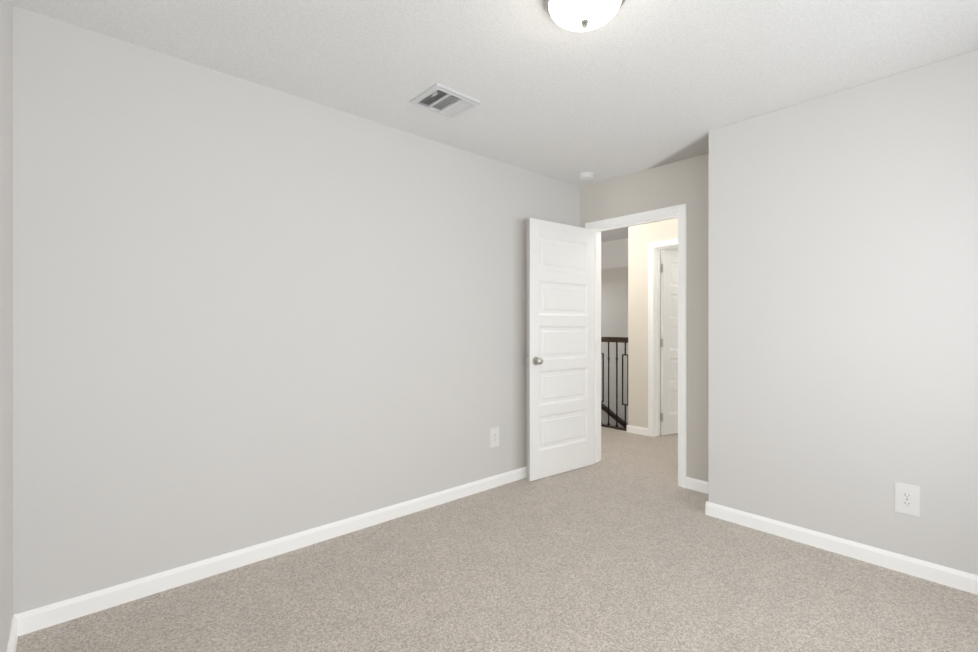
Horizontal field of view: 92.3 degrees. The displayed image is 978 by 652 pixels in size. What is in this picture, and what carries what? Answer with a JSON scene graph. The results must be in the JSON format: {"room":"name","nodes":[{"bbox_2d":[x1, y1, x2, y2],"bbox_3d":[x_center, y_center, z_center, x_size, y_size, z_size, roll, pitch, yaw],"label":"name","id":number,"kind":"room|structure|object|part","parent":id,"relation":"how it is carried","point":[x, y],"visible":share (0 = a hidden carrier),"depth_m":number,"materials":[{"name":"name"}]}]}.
{"room":"empty bedroom","nodes":[
{"label":"empty bedroom","id":0,"kind":"room"},
{"bbox_2d":[0,0,12,651],"bbox_3d":[-0.830,-0.019,0.605,0.120,2.440,3.155,0,0,-42],"label":"wall","id":1,"kind":"structure","parent":0,"point":[6,311],"depth_m":1.62,"materials":[{"name":"paint"}]},
{"bbox_2d":[6,615,17,651],"bbox_3d":[-0.820,1.159,0.695,0.014,0.082,3.035,0,0,-42],"label":"baseboard","id":2,"kind":"structure","parent":1,"relation":"attached to","point":[12,641],"depth_m":1.73,"materials":[{"name":"paint"}]},
{"bbox_2d":[13,6,579,614],"bbox_3d":[-0.552,-0.020,3.058,3.815,2.440,0.120,0,0,-42],"label":"wall","id":3,"kind":"structure","parent":0,"point":[247,314],"depth_m":2.32,"materials":[{"name":"paint"}]},
{"bbox_2d":[13,466,526,635],"bbox_3d":[-0.507,1.159,3.008,3.575,0.082,0.014,0,0,-42],"label":"baseboard","id":4,"kind":"structure","parent":3,"relation":"attached to","point":[36,619],"depth_m":2.31,"materials":[{"name":"paint"}]},
{"bbox_2d":[490,427,498,447],"bbox_3d":[0.042,0.830,3.507,0.090,0.145,0.008,0,0,-42],"label":"outlet","id":5,"kind":"object","parent":3,"relation":"attached to","point":[494,436],"visible":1,"depth_m":3.50,"materials":[{"name":"white plastic"}]},
{"bbox_2d":[12,0,977,241],"bbox_3d":[0.810,-1.290,4.291,7.490,0.100,6.740,0,0,-42],"label":"ceiling","id":6,"kind":"structure","parent":0,"point":[631,86],"depth_m":2.17,"materials":[{"name":"paint"}]},
{"bbox_2d":[409,83,480,118],"bbox_3d":[-0.241,-1.230,2.591,0.300,0.020,0.260,0,0,-42],"label":"ceiling vent","id":7,"kind":"object","parent":6,"relation":"in","point":[440,99],"visible":1,"depth_m":2.58,"materials":[{"name":"white metal"}]},
{"bbox_2d":[544,0,624,31],"bbox_3d":[0.358,-1.177,1.758,0.304,0.125,0.304,0,0,-42],"label":"dome ceiling light","id":8,"kind":"object","parent":6,"relation":"attached to","point":[579,15],"visible":1,"depth_m":1.74,"materials":[{"name":"white glass"}]},
{"bbox_2d":[578,172,594,180],"bbox_3d":[0.797,-1.218,3.835,0.132,0.043,0.132,0,0,-42],"label":"smoke detector","id":9,"kind":"object","parent":6,"relation":"attached to","point":[585,176],"visible":0.98,"depth_m":3.80,"materials":[{"name":"white plastic"}]},
{"bbox_2d":[16,426,977,651],"bbox_3d":[0.810,1.350,4.291,7.490,0.300,6.740,0,0,-42],"label":"floor","id":10,"kind":"structure","parent":0,"point":[625,544],"depth_m":2.12,"materials":[{"name":"carpet"}]},
{"bbox_2d":[601,337,627,430],"bbox_3d":[0.617,0.665,6.472,0.064,1.070,3.000,0,0,-42],"label":"guard","id":11,"kind":"object","parent":10,"relation":"on","point":[617,340],"visible":0.1,"depth_m":5.49,"materials":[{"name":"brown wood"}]},
{"bbox_2d":[601,238,627,426],"bbox_3d":[1.486,0.480,7.254,0.120,3.440,3.000,0,0,-42],"label":"wall","id":12,"kind":"structure","parent":0,"point":[614,288],"depth_m":6.80,"materials":[{"name":"paint"}]},
{"bbox_2d":[601,402,627,426],"bbox_3d":[1.633,1.327,6.897,0.140,1.744,2.353,0,0,-42],"label":"handrail","id":13,"kind":"object","parent":12,"relation":"attached to","point":[612,414],"depth_m":6.71,"materials":[{"name":"brown wood"}]},
{"bbox_2d":[580,153,708,481],"bbox_3d":[1.294,-0.020,3.768,0.120,2.440,1.295,0,0,-42],"label":"wall","id":14,"kind":"structure","parent":0,"point":[685,181],"depth_m":3.46,"materials":[{"name":"paint"}]},
{"bbox_2d":[585,204,686,487],"bbox_3d":[1.210,0.148,3.862,0.162,2.105,0.902,0,0,-42],"label":"door frame","id":15,"kind":"structure","parent":14,"relation":"attached to","point":[680,210],"depth_m":3.52,"materials":[{"name":"paint"}]},
{"bbox_2d":[525,218,594,481],"bbox_3d":[0.609,0.181,3.855,0.778,2.026,0.168,0,0,-37],"label":"door","id":16,"kind":"structure","parent":15,"relation":"attached to","point":[560,360],"depth_m":3.81,"materials":[{"name":"paint"}]},
{"bbox_2d":[628,218,677,427],"bbox_3d":[2.791,-0.020,4.056,0.120,2.440,3.500,0,0,-42],"label":"wall","id":17,"kind":"structure","parent":0,"point":[641,237],"depth_m":5.21,"materials":[{"name":"paint"}]},
{"bbox_2d":[626,425,647,435],"bbox_3d":[2.781,1.159,4.057,0.134,0.082,3.514,0,0,-42],"label":"baseboard","id":18,"kind":"structure","parent":17,"relation":"attached to","point":[636,430],"depth_m":5.22,"materials":[{"name":"paint"}]},
{"bbox_2d":[648,239,677,436],"bbox_3d":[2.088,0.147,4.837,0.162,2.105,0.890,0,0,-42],"label":"door frame","id":19,"kind":"structure","parent":17,"relation":"attached to","point":[652,246],"depth_m":5.10,"materials":[{"name":"paint"}]},
{"bbox_2d":[660,250,677,434],"bbox_3d":[2.232,0.181,5.314,0.766,2.026,0.168,0,0,-26],"label":"hall door","id":20,"kind":"structure","parent":17,"relation":"in","point":[669,342],"depth_m":5.17,"materials":[{"name":"paint"}]},
{"bbox_3d":[1.889,0.184,5.156,0.013,1.738,0.044,0,0,-26],"label":"handle","id":21,"kind":"part","parent":20,"relation":"part of","materials":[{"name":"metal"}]},
{"bbox_2d":[709,50,977,574],"bbox_3d":[2.166,-0.020,2.512,0.505,2.440,1.740,0,0,-42],"label":"wall","id":22,"kind":"structure","parent":0,"point":[843,311],"depth_m":2.44,"materials":[{"name":"paint"}]},
{"bbox_2d":[686,477,977,594],"bbox_3d":[1.683,1.159,2.948,0.399,0.082,3.035,0,0,-42],"label":"baseboard","id":23,"kind":"structure","parent":22,"relation":"attached to","point":[948,576],"depth_m":2.45,"materials":[{"name":"paint"}]},
{"bbox_2d":[895,482,919,516],"bbox_3d":[2.029,0.840,2.281,0.008,0.145,0.090,0,0,-42],"label":"outlet","id":24,"kind":"object","parent":22,"relation":"attached to","point":[907,498],"visible":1,"depth_m":2.28,"materials":[{"name":"white plastic"}]}
]}

